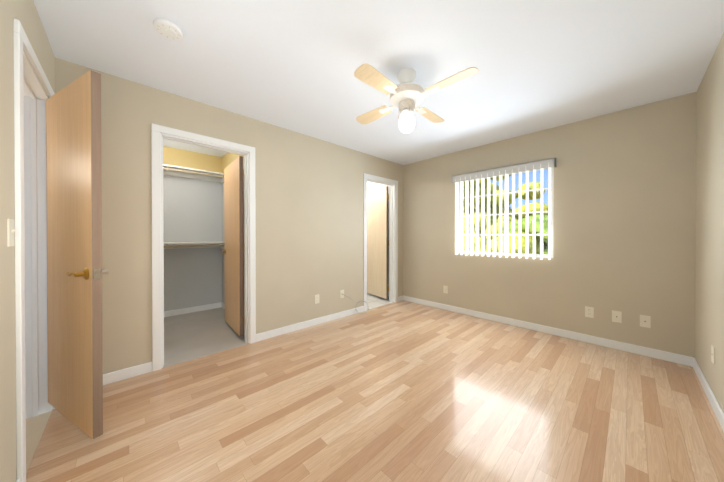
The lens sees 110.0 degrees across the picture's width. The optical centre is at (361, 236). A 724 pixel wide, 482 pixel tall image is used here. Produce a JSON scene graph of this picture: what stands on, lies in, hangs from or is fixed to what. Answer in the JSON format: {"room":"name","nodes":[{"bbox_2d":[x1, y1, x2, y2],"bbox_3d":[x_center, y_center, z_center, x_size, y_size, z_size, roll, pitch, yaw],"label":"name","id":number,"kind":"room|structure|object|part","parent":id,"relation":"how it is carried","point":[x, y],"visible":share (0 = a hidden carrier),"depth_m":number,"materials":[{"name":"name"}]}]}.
{"room":"empty bedroom","nodes":[
{"label":"empty bedroom","id":0,"kind":"room"},
{"bbox_2d":[0,0,54,481],"bbox_3d":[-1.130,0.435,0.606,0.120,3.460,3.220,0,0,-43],"label":"wall","id":1,"kind":"structure","parent":0,"point":[25,13],"depth_m":1.06,"materials":[{"name":"beige paint"}]},
{"bbox_2d":[7,219,15,246],"bbox_3d":[-1.486,-0.018,1.079,0.015,0.115,0.070,0,0,-43],"label":"light switch","id":2,"kind":"object","parent":1,"relation":"attached to","point":[11,230],"visible":1,"depth_m":1.06,"materials":[{"name":"beige plastic"}]},
{"bbox_2d":[13,18,54,481],"bbox_3d":[-1.868,0.097,1.386,0.154,2.127,0.844,0,0,-43],"label":"door frame","id":3,"kind":"structure","parent":1,"relation":"attached to","point":[31,96],"depth_m":1.61,"materials":[{"name":"white wood"}]},
{"bbox_2d":[46,70,108,438],"bbox_3d":[-1.745,0.098,1.524,0.704,1.975,0.145,0,0,26],"label":"entry door","id":4,"kind":"structure","parent":1,"relation":"in","point":[75,271],"depth_m":1.45,"materials":[{"name":"brown wood"}]},
{"bbox_2d":[163,146,221,310],"bbox_3d":[-2.852,-0.071,3.667,1.700,2.480,0.120,0,0,-43],"label":"wall","id":5,"kind":"structure","parent":0,"point":[192,210],"depth_m":3.84,"materials":[{"name":"paint"}]},
{"bbox_2d":[164,302,220,316],"bbox_3d":[-2.803,1.106,3.628,1.410,0.085,0.013,0,0,-43],"label":"baseboard","id":6,"kind":"structure","parent":5,"relation":"attached to","point":[192,309],"depth_m":3.83,"materials":[{"name":"white wood"}]},
{"bbox_2d":[163,164,223,248],"bbox_3d":[-2.708,-0.391,3.512,1.460,1.160,0.300,0,0,-43],"label":"closet shelf","id":7,"kind":"object","parent":5,"relation":"attached to","point":[183,172],"visible":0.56,"depth_m":3.71,"materials":[{"name":"white wood"}]},
{"bbox_2d":[55,58,402,373],"bbox_3d":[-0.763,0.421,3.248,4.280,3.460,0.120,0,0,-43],"label":"wall","id":8,"kind":"structure","parent":0,"point":[309,214],"depth_m":2.83,"materials":[{"name":"beige paint"}]},
{"bbox_2d":[151,123,255,371],"bbox_3d":[-1.531,0.091,2.522,0.874,2.127,0.154,0,0,-43],"label":"trim","id":9,"kind":"structure","parent":8,"relation":"attached to","point":[159,133],"depth_m":2.30,"materials":[{"name":"white wood"}]},
{"bbox_2d":[221,156,243,335],"bbox_3d":[-1.573,0.104,3.092,0.145,2.000,0.734,0,0,-40],"label":"closet door","id":10,"kind":"structure","parent":8,"relation":"in","point":[233,235],"depth_m":2.98,"materials":[{"name":"brown wood"}]},
{"bbox_2d":[103,296,402,384],"bbox_3d":[-0.718,1.109,3.203,4.040,0.085,0.013,0,0,-43],"label":"baseboard","id":11,"kind":"structure","parent":8,"relation":"attached to","point":[122,374],"depth_m":2.89,"materials":[{"name":"white wood"}]},
{"bbox_2d":[315,294,318,303],"bbox_3d":[-0.589,0.815,3.327,0.070,0.115,0.007,0,0,-43],"label":"electrical outlet","id":12,"kind":"object","parent":8,"relation":"attached to","point":[316,299],"visible":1,"depth_m":3.32,"materials":[{"name":"beige plastic"}]},
{"bbox_2d":[340,290,368,313],"bbox_3d":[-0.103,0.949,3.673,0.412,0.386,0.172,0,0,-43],"label":"outlet","id":13,"kind":"object","parent":8,"relation":"attached to","point":[342,294],"visible":1,"depth_m":3.63,"materials":[{"name":"beige plastic"}]},
{"bbox_2d":[367,186,388,298],"bbox_3d":[0.259,0.100,4.784,0.145,2.005,0.684,0,0,-35],"label":"bathroom door","id":14,"kind":"structure","parent":8,"relation":"in","point":[377,242],"depth_m":4.71,"materials":[{"name":"brown wood"}]},
{"bbox_2d":[363,173,397,310],"bbox_3d":[0.280,0.082,4.231,0.824,2.127,0.154,0,0,-43],"label":"door frame","id":15,"kind":"structure","parent":8,"relation":"attached to","point":[393,239],"depth_m":4.42,"materials":[{"name":"white wood"}]},
{"bbox_2d":[222,153,243,303],"bbox_3d":[-1.681,-0.071,3.576,0.120,2.480,1.620,0,0,-43],"label":"wall","id":16,"kind":"structure","parent":0,"point":[228,159],"depth_m":4.03,"materials":[{"name":"paint"}]},
{"bbox_2d":[26,293,723,481],"bbox_3d":[-0.301,1.177,2.849,4.160,0.052,5.340,0,0,-43],"label":"floor","id":17,"kind":"structure","parent":0,"point":[403,391],"depth_m":1.65,"materials":[{"name":"brown wood"}]},
{"bbox_2d":[33,0,723,164],"bbox_3d":[-0.843,-1.334,2.325,5.650,0.100,5.580,0,0,-43],"label":"ceiling","id":18,"kind":"structure","parent":0,"point":[294,65],"depth_m":1.80,"materials":[{"name":"white paint"}]},
{"bbox_2d":[153,18,182,40],"bbox_3d":[-1.181,-1.263,1.546,0.144,0.035,0.144,0,0,-43],"label":"smoke detector","id":19,"kind":"object","parent":18,"relation":"attached to","point":[166,28],"visible":1,"depth_m":1.53,"materials":[{"name":"white plastic"}]},
{"bbox_2d":[354,64,478,132],"bbox_3d":[0.353,-1.051,1.998,0.813,0.463,0.813,0,0,0],"label":"ceiling fan","id":20,"kind":"object","parent":18,"relation":"hanging from","point":[407,93],"visible":1,"depth_m":1.93,"materials":[{"name":"white"}]},
{"bbox_3d":[0.353,-0.898,1.999,0.128,0.156,0.128,0,0,-43],"label":"globe","id":21,"kind":"part","parent":20,"relation":"part of"},
{"bbox_2d":[367,92,696,357],"bbox_3d":[1.168,-0.074,4.229,0.120,2.480,5.340,0,0,-43],"label":"wall","id":22,"kind":"structure","parent":0,"point":[624,226],"depth_m":2.73,"materials":[{"name":"beige paint"}]},
{"bbox_2d":[443,286,447,293],"bbox_3d":[1.314,0.827,3.986,0.007,0.115,0.070,0,0,-43],"label":"electrical outlet","id":23,"kind":"object","parent":22,"relation":"attached to","point":[445,289],"visible":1,"depth_m":3.98,"materials":[{"name":"beige plastic"}]},
{"bbox_2d":[452,158,556,182],"bbox_3d":[1.818,-0.865,3.394,0.075,0.100,1.260,0,0,-43],"label":"window valance","id":24,"kind":"object","parent":22,"relation":"attached to","point":[533,165],"visible":1,"depth_m":3.27,"materials":[{"name":"white"}]},
{"bbox_2d":[458,167,553,257],"bbox_3d":[1.901,-0.310,3.476,0.045,1.120,1.200,0,0,-43],"label":"window","id":25,"kind":"structure","parent":22,"relation":"in","point":[552,208],"depth_m":3.32,"materials":[{"name":"white"}]},
{"bbox_2d":[455,162,550,259],"bbox_3d":[1.818,-0.306,3.398,0.089,1.152,1.151,0,0,-43],"label":"window blinds","id":26,"kind":"object","parent":25,"relation":"attached to","point":[494,215],"visible":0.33,"depth_m":3.39,"materials":[{"name":"plastic"}]},
{"bbox_2d":[403,295,692,366],"bbox_3d":[1.847,1.107,3.418,0.013,0.085,3.220,0,0,-43],"label":"baseboard","id":27,"kind":"structure","parent":22,"relation":"attached to","point":[656,354],"depth_m":2.86,"materials":[{"name":"white wood"}]},
{"bbox_2d":[585,306,593,317],"bbox_3d":[2.474,0.818,2.757,0.007,0.115,0.070,0,0,-43],"label":"electrical outlet","id":28,"kind":"object","parent":22,"relation":"attached to","point":[589,311],"visible":1,"depth_m":2.75,"materials":[{"name":"beige plastic"}]},
{"bbox_2d":[612,310,621,322],"bbox_3d":[2.618,0.819,2.604,0.007,0.115,0.070,0,0,-43],"label":"outlet","id":29,"kind":"object","parent":22,"relation":"attached to","point":[616,316],"visible":1,"depth_m":2.60,"materials":[{"name":"beige plastic"}]},
{"bbox_2d":[640,315,650,327],"bbox_3d":[2.748,0.820,2.459,0.016,0.115,0.070,0,0,-43],"label":"outlet","id":30,"kind":"object","parent":22,"relation":"attached to","point":[645,320],"visible":1,"depth_m":2.46,"materials":[{"name":"beige plastic"}]},
{"bbox_2d":[695,33,723,412],"bbox_3d":[1.529,-0.056,0.816,4.280,2.480,0.120,0,0,-43],"label":"wall","id":31,"kind":"structure","parent":0,"point":[709,290],"depth_m":1.82,"materials":[{"name":"beige paint"}]},
{"bbox_2d":[693,357,723,431],"bbox_3d":[1.483,1.121,0.870,4.040,0.085,0.013,0,0,-43],"label":"baseboard","id":32,"kind":"structure","parent":31,"relation":"attached to","point":[716,407],"depth_m":1.77,"materials":[{"name":"white wood"}]},
{"bbox_2d":[711,345,714,364],"bbox_3d":[2.416,0.809,1.745,0.070,0.115,0.007,0,0,-43],"label":"electrical outlet","id":33,"kind":"object","parent":31,"relation":"attached to","point":[713,354],"visible":0.98,"depth_m":1.73,"materials":[{"name":"beige plastic"}]},
{"label":"outside","id":34,"kind":"structure","parent":0,"visible":0},
{"bbox_3d":[22.611,1.384,25.225,59.880,0.100,60.000,0,0,-43],"label":"ground","id":35,"kind":"structure","parent":34,"visible":0},
{"bbox_2d":[463,175,518,236],"bbox_3d":[4.263,-0.672,10.966,4.633,4.187,4.712,0,0,-43],"label":"tree","id":36,"kind":"object","parent":35,"relation":"on","point":[497,203],"depth_m":9.71,"materials":[{"name":"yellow plant"}]},
{"bbox_2d":[463,221,543,253],"bbox_3d":[4.164,0.561,8.739,3.084,2.232,3.500,0,0,-43],"label":"tree","id":37,"kind":"object","parent":35,"relation":"on","point":[516,243],"depth_m":7.63,"materials":[{"name":"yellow plant"}]},
{"bbox_2d":[509,182,544,209],"bbox_3d":[8.812,-0.725,15.065,4.948,4.248,5.655,0,0,-43],"label":"tree","id":38,"kind":"object","parent":35,"relation":"on","point":[538,185],"depth_m":12.76,"materials":[{"name":"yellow plant"}]},
{"bbox_2d":[509,214,547,254],"bbox_3d":[5.864,0.432,7.992,2.817,2.391,2.671,0,0,-43],"label":"tree","id":39,"kind":"object","parent":35,"relation":"on","point":[545,239],"depth_m":7.30,"materials":[{"name":"green plant"}]},
{"bbox_2d":[511,203,547,240],"bbox_3d":[8.057,-0.107,11.237,3.477,3.064,3.905,0,0,-43],"label":"tree","id":40,"kind":"object","parent":35,"relation":"on","point":[531,209],"depth_m":10.78,"materials":[{"name":"yellow plant"}]},
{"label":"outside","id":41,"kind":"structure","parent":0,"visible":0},
{"bbox_2d":[26,411,51,473],"bbox_3d":[-1.750,1.190,0.355,1.370,0.053,3.940,0,0,-43],"label":"floor","id":42,"kind":"structure","parent":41,"point":[35,426],"depth_m":1.50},
{"bbox_2d":[163,307,249,367],"bbox_3d":[-2.214,1.175,2.997,1.660,0.054,1.740,0,0,-43],"label":"floor","id":43,"kind":"structure","parent":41,"point":[192,335],"depth_m":2.92,"materials":[{"name":"beige carpet"}]}
]}

